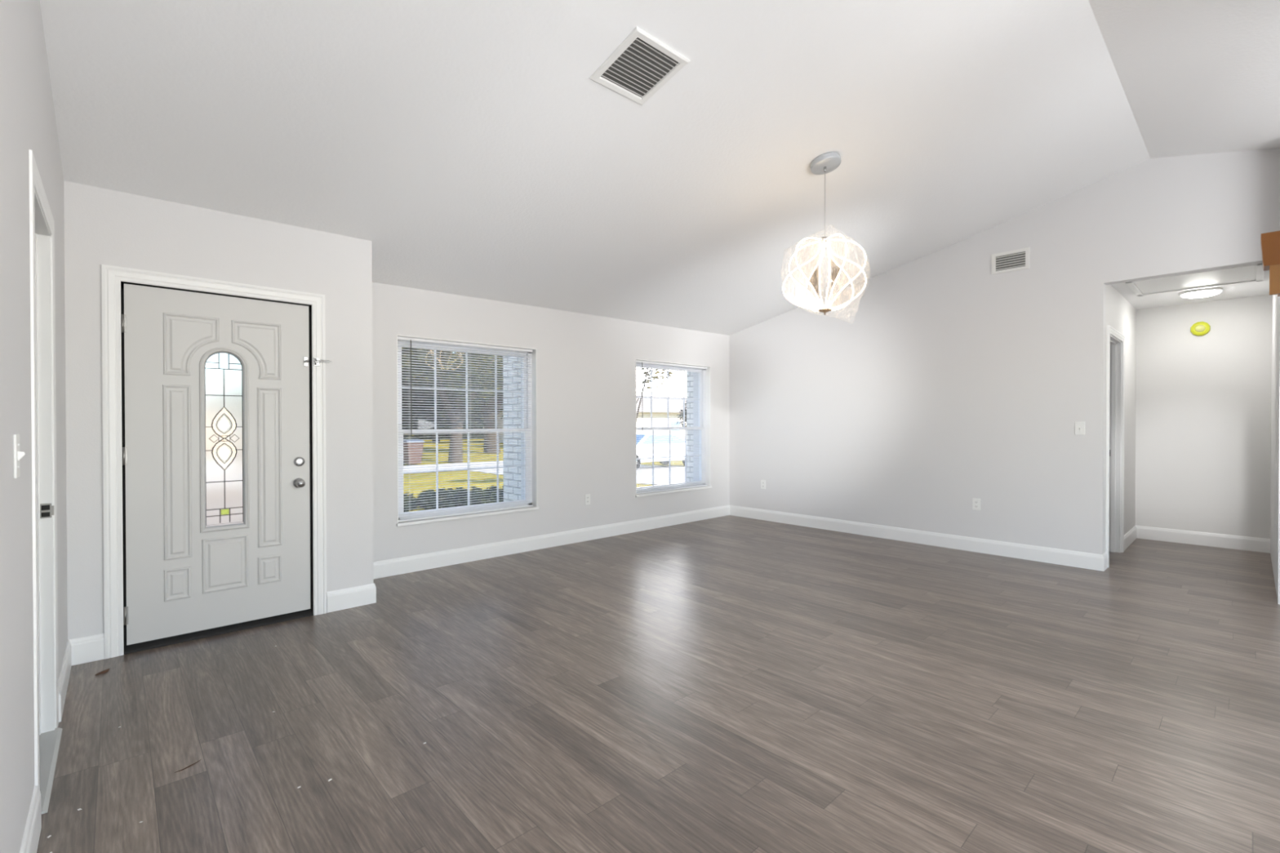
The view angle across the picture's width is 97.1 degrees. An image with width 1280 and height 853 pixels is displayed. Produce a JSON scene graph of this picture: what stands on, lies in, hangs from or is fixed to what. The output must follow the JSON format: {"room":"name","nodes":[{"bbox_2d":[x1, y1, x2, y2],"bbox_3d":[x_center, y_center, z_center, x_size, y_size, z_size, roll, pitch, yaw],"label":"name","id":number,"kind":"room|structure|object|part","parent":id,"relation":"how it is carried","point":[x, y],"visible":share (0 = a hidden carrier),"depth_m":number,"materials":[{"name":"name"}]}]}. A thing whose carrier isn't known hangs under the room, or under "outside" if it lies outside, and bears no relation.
{"room":"empty living room","nodes":[
{"label":"empty living room","id":0,"kind":"room"},
{"bbox_2d":[0,0,67,852],"bbox_3d":[-0.544,-0.440,0.209,0.110,3.478,8.050,0,1,-43],"label":"wall","id":1,"kind":"structure","parent":0,"point":[28,122],"depth_m":1.59,"materials":[{"name":"white paint"}]},
{"bbox_2d":[13,434,25,478],"bbox_3d":[-1.658,0.079,1.511,0.019,0.116,0.072,0,1,-43],"label":"light switch","id":2,"kind":"object","parent":1,"relation":"attached to","point":[17,455],"visible":1,"depth_m":1.49,"materials":[{"name":"white plastic"}]},
{"bbox_3d":[-1.663,0.079,1.507,0.006,0.116,0.072,0,1,-43],"label":"plate","id":3,"kind":"part","parent":2,"relation":"part of","materials":[{"name":"white plastic"}]},
{"bbox_2d":[19,785,41,852],"bbox_3d":[0.154,1.232,-0.440,0.014,0.140,6.135,0,1,-43],"label":"baseboard","id":4,"kind":"structure","parent":1,"relation":"attached to","point":[29,844],"depth_m":1.69,"materials":[{"name":"white wood"}]},
{"bbox_2d":[29,149,62,813],"bbox_3d":[-2.271,0.203,2.089,0.142,2.171,0.868,0,1,-43],"label":"door frame","id":5,"kind":"structure","parent":1,"relation":"in","point":[47,735],"depth_m":2.35,"materials":[{"name":"white wood"}]},
{"bbox_3d":[-2.474,0.351,2.358,0.040,0.060,0.006,0,1,-43],"label":"strike plate","id":6,"kind":"part","parent":5,"relation":"part of","materials":[{"name":"silver metal"}]},
{"bbox_2d":[58,632,104,722],"bbox_3d":[-2.744,1.213,2.786,0.143,0.140,0.787,0,1,-43],"label":"baseboard","id":7,"kind":"structure","parent":1,"relation":"attached to","point":[82,650],"depth_m":3.04,"materials":[{"name":"white wood"}]},
{"bbox_2d":[63,181,373,639],"bbox_3d":[-2.867,0.016,3.865,1.662,2.920,0.973,0,1,-43],"label":"wall","id":8,"kind":"structure","parent":0,"point":[103,226],"depth_m":3.41,"materials":[{"name":"white paint"}]},
{"bbox_2d":[101,264,332,658],"bbox_3d":[-2.611,0.192,3.576,1.140,2.172,0.326,0,1,-43],"label":"door","id":9,"kind":"structure","parent":8,"relation":"in","point":[214,391],"depth_m":3.44,"materials":[{"name":"white wood"}]},
{"bbox_3d":[-2.643,1.258,3.592,0.944,0.037,0.267,0,1,-43],"label":"sill","id":10,"kind":"part","parent":9,"relation":"part of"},
{"bbox_3d":[-2.559,0.178,3.491,0.594,1.687,0.008,0,1,-43],"label":"raised panel","id":11,"kind":"part","parent":9,"relation":"part of","materials":[{"name":"grey paint"}]},
{"bbox_3d":[-2.571,0.077,3.498,0.248,1.131,0.042,0,1,-43],"label":"glass frame","id":12,"kind":"part","parent":9,"relation":"part of","materials":[{"name":"clear glass"}]},
{"bbox_3d":[-2.582,0.072,3.509,0.208,1.081,0.006,0,1,-43],"label":"glass pane","id":13,"kind":"part","parent":9,"relation":"part of","materials":[{"name":"clear glass"}]},
{"bbox_3d":[-2.249,0.376,3.738,0.066,0.066,0.070,0,1,-43],"label":"knob","id":14,"kind":"part","parent":9,"relation":"part of","materials":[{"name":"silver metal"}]},
{"bbox_2d":[326,582,376,613],"bbox_3d":[-2.252,1.202,4.220,0.318,0.140,0.677,0,1,-43],"label":"baseboard","id":15,"kind":"structure","parent":8,"relation":"attached to","point":[357,596],"depth_m":3.97,"materials":[{"name":"white wood"}]},
{"bbox_2d":[372,282,728,561],"bbox_3d":[0.141,0.019,7.100,7.148,2.860,0.310,0,1,-43],"label":"wall","id":16,"kind":"structure","parent":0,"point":[586,363],"depth_m":6.01,"materials":[{"name":"white paint"}]},
{"bbox_2d":[397,336,533,522],"bbox_3d":[-1.599,0.020,5.330,1.350,1.602,0.038,0,1,-43],"label":"window blind","id":17,"kind":"object","parent":16,"relation":"attached to","point":[401,338],"visible":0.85,"depth_m":5.28,"materials":[{"name":"white plastic"}]},
{"bbox_3d":[-2.019,0.030,4.949,0.002,1.571,0.027,0,1,-43],"label":"ladder cord","id":18,"kind":"part","parent":17,"relation":"part of","materials":[{"name":"white fabric"}]},
{"bbox_3d":[-1.604,-0.768,5.328,1.350,0.026,0.026,0,1,-43],"label":"head rail","id":19,"kind":"part","parent":17,"relation":"part of","materials":[{"name":"white plastic"}]},
{"bbox_3d":[-1.601,0.814,5.340,1.350,0.014,0.024,0,1,-43],"label":"rail","id":20,"kind":"part","parent":17,"relation":"part of","materials":[{"name":"white plastic"}]},
{"bbox_3d":[-1.603,0.026,5.334,0.002,1.571,0.027,0,1,-43],"label":"ladder cord","id":21,"kind":"part","parent":17,"relation":"part of","materials":[{"name":"white fabric"}]},
{"bbox_3d":[-1.167,0.023,5.738,0.002,1.571,0.027,0,1,-43],"label":"ladder cord","id":22,"kind":"part","parent":17,"relation":"part of","materials":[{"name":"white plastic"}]},
{"bbox_2d":[396,334,538,526],"bbox_3d":[-1.612,0.029,5.357,1.412,1.639,0.177,0,1,-43],"label":"window","id":23,"kind":"structure","parent":16,"relation":"attached to","point":[533,491],"depth_m":5.43,"materials":[{"name":"white plastic"}]},
{"bbox_3d":[-1.654,-0.345,5.400,1.292,0.809,0.028,0,1,-43],"label":"sash","id":24,"kind":"part","parent":23,"relation":"part of","materials":[{"name":"white plastic"}]},
{"bbox_3d":[-1.633,0.408,5.383,1.292,0.768,0.028,0,1,-43],"label":"sash","id":25,"kind":"part","parent":23,"relation":"part of","materials":[{"name":"white plastic"}]},
{"bbox_3d":[-1.589,0.837,5.340,1.412,0.024,0.112,0,1,-43],"label":"sill","id":26,"kind":"part","parent":23,"relation":"part of","materials":[{"name":"white"}]},
{"bbox_2d":[373,505,729,578],"bbox_3d":[-0.551,1.185,6.246,4.931,0.140,0.014,0,1,-43],"label":"baseboard","id":27,"kind":"structure","parent":16,"relation":"attached to","point":[384,568],"depth_m":5.71,"materials":[{"name":"white wood"}]},
{"bbox_2d":[585,493,590,505],"bbox_3d":[-0.577,0.804,6.224,0.072,0.116,0.008,0,1,-43],"label":"wall outlet","id":28,"kind":"object","parent":16,"relation":"attached to","point":[587,496],"visible":1,"depth_m":6.22,"materials":[{"name":"white plastic"}]},
{"bbox_2d":[635,360,706,493],"bbox_3d":[0.419,0.004,7.197,1.321,1.602,0.038,0,1,-43],"label":"window blind","id":29,"kind":"object","parent":16,"relation":"attached to","point":[637,361],"visible":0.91,"depth_m":7.17,"materials":[{"name":"white plastic"}]},
{"bbox_3d":[0.414,-0.784,7.196,1.321,0.026,0.026,0,1,-43],"label":"head rail","id":30,"kind":"part","parent":29,"relation":"part of","materials":[{"name":"white plastic"}]},
{"bbox_3d":[0.416,0.798,7.207,1.321,0.014,0.024,0,1,-43],"label":"rail","id":31,"kind":"part","parent":29,"relation":"part of","materials":[{"name":"white plastic"}]},
{"bbox_3d":[0.842,0.007,7.597,0.002,1.571,0.027,0,1,-43],"label":"ladder cord","id":32,"kind":"part","parent":29,"relation":"part of","materials":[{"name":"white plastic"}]},
{"bbox_2d":[635,359,711,497],"bbox_3d":[0.406,0.013,7.225,1.383,1.639,0.177,0,1,-43],"label":"window","id":33,"kind":"structure","parent":16,"relation":"attached to","point":[704,431],"depth_m":7.47,"materials":[{"name":"white plastic"}]},
{"bbox_3d":[0.364,-0.361,7.268,1.263,0.809,0.028,0,1,-43],"label":"sash","id":34,"kind":"part","parent":33,"relation":"part of","materials":[{"name":"white plastic"}]},
{"bbox_3d":[0.385,0.392,7.251,1.263,0.768,0.028,0,1,-43],"label":"sash","id":35,"kind":"part","parent":33,"relation":"part of","materials":[{"name":"glass"}]},
{"bbox_3d":[0.429,0.821,7.207,1.383,0.024,0.112,0,1,-43],"label":"sill","id":36,"kind":"part","parent":33,"relation":"part of","materials":[{"name":"white"}]},
{"bbox_2d":[36,515,1279,852],"bbox_3d":[1.907,1.327,2.809,10.400,0.100,8.520,0,1,-43],"label":"floor","id":37,"kind":"structure","parent":0,"point":[725,684],"depth_m":2.54,"materials":[{"name":"wood"}]},
{"bbox_2d":[95,668,109,675],"bbox_3d":[-2.789,1.274,2.938,0.023,0.013,0.078,0,0,8],"label":"dry leaf","id":38,"kind":"object","parent":37,"relation":"on","point":[108,669],"visible":1,"depth_m":2.93,"materials":[{"name":"brown plant"}]},
{"bbox_2d":[175,760,199,772],"bbox_3d":[-1.708,1.286,2.140,0.011,0.004,0.091,0,0,23],"label":"dry twig","id":39,"kind":"object","parent":37,"relation":"on","point":[199,760],"visible":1,"depth_m":2.13,"materials":[{"name":"brown wood"}]},
{"bbox_2d":[39,0,1279,335],"bbox_3d":[1.659,-1.778,2.683,6.740,1.354,8.900,0,1,-43],"label":"ceiling","id":40,"kind":"structure","parent":0,"point":[476,150],"depth_m":3.26,"materials":[{"name":"white paint"}]},
{"bbox_2d":[589,26,689,105],"bbox_3d":[-0.002,-1.791,2.838,0.363,0.090,0.356,0,1,-43],"label":"ceiling vent","id":41,"kind":"object","parent":40,"relation":"in","point":[642,64],"visible":1,"depth_m":2.82,"materials":[{"name":"white metal"}]},
{"bbox_2d":[782,152,866,315],"bbox_3d":[1.285,-1.278,3.919,0.592,1.156,0.588,0,1,-43],"label":"pendant lamp","id":42,"kind":"object","parent":40,"relation":"hanging from","point":[825,163],"visible":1,"depth_m":3.90,"materials":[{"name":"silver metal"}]},
{"bbox_3d":[1.282,-1.545,3.916,0.004,0.486,0.005,0,0,2],"label":"cord","id":43,"kind":"part","parent":42,"relation":"part of","materials":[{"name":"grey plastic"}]},
{"bbox_2d":[686,371,693,481],"bbox_3d":[0.887,-0.034,8.092,0.505,2.950,0.128,0,1,-43],"label":"brick pier","id":44,"kind":"object","parent":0,"point":[690,391],"visible":0.07,"depth_m":7.92,"materials":[{"name":"white brick"}]},
{"bbox_2d":[728,147,1279,555],"bbox_3d":[3.024,-0.519,6.080,0.110,3.542,5.099,0,1,-43],"label":"wall","id":45,"kind":"structure","parent":0,"point":[948,381],"depth_m":5.61,"materials":[{"name":"white paint"}]},
{"bbox_2d":[760,480,765,488],"bbox_3d":[1.636,0.770,7.503,0.008,0.116,0.072,0,1,-43],"label":"wall outlet","id":46,"kind":"object","parent":45,"relation":"attached to","point":[762,482],"visible":1,"depth_m":7.50,"materials":[{"name":"white plastic"}]},
{"bbox_2d":[729,505,1107,571],"bbox_3d":[2.700,1.179,6.471,0.174,0.140,4.102,0,1,-43],"label":"baseboard","id":47,"kind":"structure","parent":45,"relation":"attached to","point":[1037,553],"depth_m":5.88,"materials":[{"name":"white wood"}]},
{"bbox_2d":[972,497,980,510],"bbox_3d":[3.359,0.777,5.642,0.008,0.116,0.072,0,1,-43],"label":"wall outlet","id":48,"kind":"object","parent":45,"relation":"attached to","point":[975,502],"visible":1,"depth_m":5.64,"materials":[{"name":"white plastic"}]},
{"bbox_2d":[991,247,1029,274],"bbox_3d":[3.548,-1.585,5.415,0.012,0.194,0.312,0,1,-43],"label":"air vent","id":49,"kind":"object","parent":45,"relation":"in","point":[1015,260],"visible":1,"depth_m":5.41,"materials":[{"name":"white metal"}]},
{"bbox_2d":[1075,422,1084,435],"bbox_3d":[3.913,0.015,5.029,0.019,0.116,0.072,0,1,-43],"label":"light switch","id":50,"kind":"object","parent":45,"relation":"attached to","point":[1079,426],"visible":1,"depth_m":5.03,"materials":[{"name":"white plastic"}]},
{"bbox_2d":[1104,284,1136,552],"bbox_3d":[4.789,-0.058,5.696,1.953,2.620,0.110,0,1,-43],"label":"wall","id":51,"kind":"structure","parent":0,"point":[1120,314],"depth_m":5.91,"materials":[{"name":"white paint"}]},
{"bbox_2d":[1106,324,1124,567],"bbox_3d":[4.461,0.176,5.380,0.909,2.159,0.129,0,1,-43],"label":"door","id":52,"kind":"structure","parent":51,"relation":"in","point":[1115,411],"depth_m":5.61,"materials":[{"name":"white wood"}]},
{"bbox_2d":[1111,266,1269,309],"bbox_3d":[3.868,-1.357,6.782,2.093,0.095,5.209,0,1,-43],"label":"ceiling","id":53,"kind":"structure","parent":0,"point":[1262,287],"depth_m":5.60,"materials":[{"name":"white paint"}]},
{"bbox_2d":[1125,263,1263,296],"bbox_3d":[4.914,-1.291,5.014,0.800,0.016,0.835,0,1,-43],"label":"attic hatch","id":54,"kind":"object","parent":53,"relation":"attached to","point":[1241,274],"visible":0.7,"depth_m":5.00,"materials":[{"name":"white"}]},
{"bbox_2d":[1178,287,1223,297],"bbox_3d":[5.396,-1.276,5.436,0.304,0.052,0.304,0,1,-43],"label":"ceiling light","id":55,"kind":"object","parent":53,"relation":"attached to","point":[1203,292],"visible":1,"depth_m":5.36,"materials":[{"name":"white"}]},
{"bbox_2d":[1135,294,1271,538],"bbox_3d":[4.542,-0.070,7.488,0.120,2.620,5.099,0,1,-43],"label":"wall","id":56,"kind":"structure","parent":0,"point":[1203,402],"depth_m":5.92,"materials":[{"name":"white paint"}]},
{"bbox_2d":[1124,525,1270,553],"bbox_3d":[5.530,1.181,5.625,0.975,0.140,1.011,0,1,-43],"label":"baseboard","id":57,"kind":"structure","parent":56,"relation":"attached to","point":[1206,539],"depth_m":5.92,"materials":[{"name":"white wood"}]},
{"bbox_2d":[1190,321,1210,336],"bbox_3d":[5.873,-1.026,5.923,0.042,0.147,0.147,0,1,-43],"label":"smoke detector","id":58,"kind":"object","parent":56,"relation":"attached to","point":[1199,328],"visible":1,"depth_m":5.91,"materials":[{"name":"yellow plastic"}]},
{"bbox_2d":[1270,212,1279,604],"bbox_3d":[6.578,-0.422,3.607,2.440,3.373,3.361,0,1,-43],"label":"wall","id":59,"kind":"structure","parent":0,"point":[1275,393],"depth_m":4.55,"materials":[{"name":"white paint"}]},
{"bbox_3d":[3.121,-0.196,2.309,0.520,2.950,0.110,0,1,-43],"label":"wall","id":60,"kind":"structure","parent":0,"visible":0},
{"bbox_2d":[1260,231,1279,297],"bbox_3d":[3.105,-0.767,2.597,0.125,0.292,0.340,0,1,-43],"label":"upper cabinet","id":61,"kind":"object","parent":60,"relation":"attached to","point":[1269,242],"visible":1,"depth_m":2.65,"materials":[{"name":"brown wood"}]},
{"bbox_3d":[3.105,-0.836,2.597,0.125,0.155,0.340,0,1,-43],"label":"cornice","id":62,"kind":"part","parent":61,"relation":"part of","materials":[{"name":"brown wood"}]},
{"label":"outside","id":63,"kind":"structure","parent":0,"visible":0},
{"bbox_2d":[403,433,684,511],"bbox_3d":[-19.981,1.126,80.487,200.000,0.450,134.730,0,1,-43],"label":"lawn","id":64,"kind":"structure","parent":63,"point":[445,445],"depth_m":20.97,"materials":[{"name":"green plant"}]},
{"bbox_2d":[403,439,424,464],"bbox_3d":[-10.232,1.152,25.419,0.780,1.160,0.840,0,1,-43],"label":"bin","id":65,"kind":"object","parent":64,"relation":"on","point":[415,444],"visible":0.62,"depth_m":25.17,"materials":[{"name":"brown plastic"}]},
{"bbox_3d":[-10.233,0.642,25.416,0.780,0.140,0.840,0,1,-43],"label":"lid","id":66,"kind":"part","parent":65,"relation":"part of","materials":[{"name":"blue"}]},
{"bbox_2d":[401,347,453,439],"bbox_3d":[-17.913,-4.062,41.171,11.185,12.805,12.586,0,1,-43],"label":"tree","id":67,"kind":"object","parent":64,"relation":"on","point":[427,393],"visible":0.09,"depth_m":39.35,"materials":[{"name":"green plant"}]},
{"bbox_2d":[401,351,479,443],"bbox_3d":[-19.225,-4.711,53.021,8.299,12.722,10.522,0,1,-43],"label":"tree","id":68,"kind":"object","parent":64,"relation":"on","point":[419,423],"visible":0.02,"depth_m":52.63,"materials":[{"name":"green plant"}]},
{"bbox_2d":[401,352,502,439],"bbox_3d":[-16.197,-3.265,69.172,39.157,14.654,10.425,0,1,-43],"label":"tree","id":69,"kind":"object","parent":64,"relation":"on","point":[443,436],"visible":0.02,"depth_m":63.33,"materials":[{"name":"green plant"}]},
{"bbox_2d":[401,347,502,462],"bbox_3d":[-8.678,-2.814,27.384,6.045,9.290,6.837,0,0,5],"label":"tree","id":70,"kind":"object","parent":64,"relation":"on","point":[458,415],"visible":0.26,"depth_m":26.68,"materials":[{"name":"green plant"}]},
{"bbox_2d":[403,485,503,511],"bbox_3d":[-3.205,1.475,11.521,2.257,0.546,3.798,0,1,43],"label":"hedge","id":71,"kind":"object","parent":64,"relation":"on","point":[428,493],"visible":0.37,"depth_m":10.76,"materials":[{"name":"green plant"}]},
{"bbox_2d":[423,350,502,453],"bbox_3d":[-9.812,-3.511,34.763,7.345,10.592,6.885,0,0,-15],"label":"tree","id":72,"kind":"object","parent":64,"relation":"on","point":[485,403],"visible":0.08,"depth_m":34.87,"materials":[{"name":"green plant"}]},
{"bbox_2d":[502,355,520,501],"bbox_3d":[-1.225,-0.019,6.314,0.460,2.950,0.388,0,1,-43],"label":"brick pier","id":73,"kind":"structure","parent":64,"relation":"on","point":[505,483],"depth_m":6.16,"materials":[{"name":"white brick"}]},
{"bbox_2d":[497,395,686,442],"bbox_3d":[-2.232,-0.936,61.291,27.200,5.000,10.600,0,1,-43],"label":"house","id":74,"kind":"structure","parent":64,"relation":"on","point":[672,413],"depth_m":59.73,"materials":[{"name":"beige"}]},
{"bbox_3d":[0.841,0.383,57.984,3.200,2.200,0.060,0,1,-43],"label":"garage door","id":75,"kind":"part","parent":74,"relation":"part of","materials":[{"name":"white"}]},
{"bbox_3d":[3.828,-0.090,60.685,1.400,1.100,0.030,0,1,-43],"label":"pane","id":76,"kind":"part","parent":74,"relation":"part of","materials":[{"name":"clear glass"}]},
{"bbox_2d":[635,368,672,419],"bbox_3d":[0.107,-0.948,14.965,2.071,5.167,2.119,0,0,-10],"label":"tree","id":77,"kind":"object","parent":64,"relation":"on","point":[647,373],"visible":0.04,"depth_m":15.11,"materials":[{"name":"green plant"}]},
{"bbox_2d":[675,400,686,426],"bbox_3d":[4.859,-1.068,47.611,3.396,5.441,3.660,0,0,-14],"label":"tree","id":78,"kind":"object","parent":64,"relation":"on","point":[682,413],"visible":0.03,"depth_m":48.09,"materials":[{"name":"green plant"}]},
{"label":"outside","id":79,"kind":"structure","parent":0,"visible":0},
{"bbox_2d":[403,461,503,472],"bbox_3d":[13.735,1.545,44.062,200.000,0.001,3.800,0,1,-43],"label":"street","id":80,"kind":"structure","parent":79,"point":[476,464],"depth_m":24.28,"materials":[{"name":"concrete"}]},
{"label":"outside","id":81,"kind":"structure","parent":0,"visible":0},
{"bbox_2d":[470,465,684,484],"bbox_3d":[0.439,1.538,19.561,6.800,0.412,14.100,0,1,-43],"label":"driveway","id":82,"kind":"structure","parent":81,"point":[673,469],"depth_m":18.95,"materials":[{"name":"concrete"}]},
{"bbox_2d":[636,431,684,469],"bbox_3d":[0.394,0.947,22.990,4.600,1.430,1.850,0,1,-35],"label":"parked car","id":83,"kind":"object","parent":82,"relation":"on","point":[675,437],"visible":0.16,"depth_m":22.26,"materials":[{"name":"white paint"}]}
]}

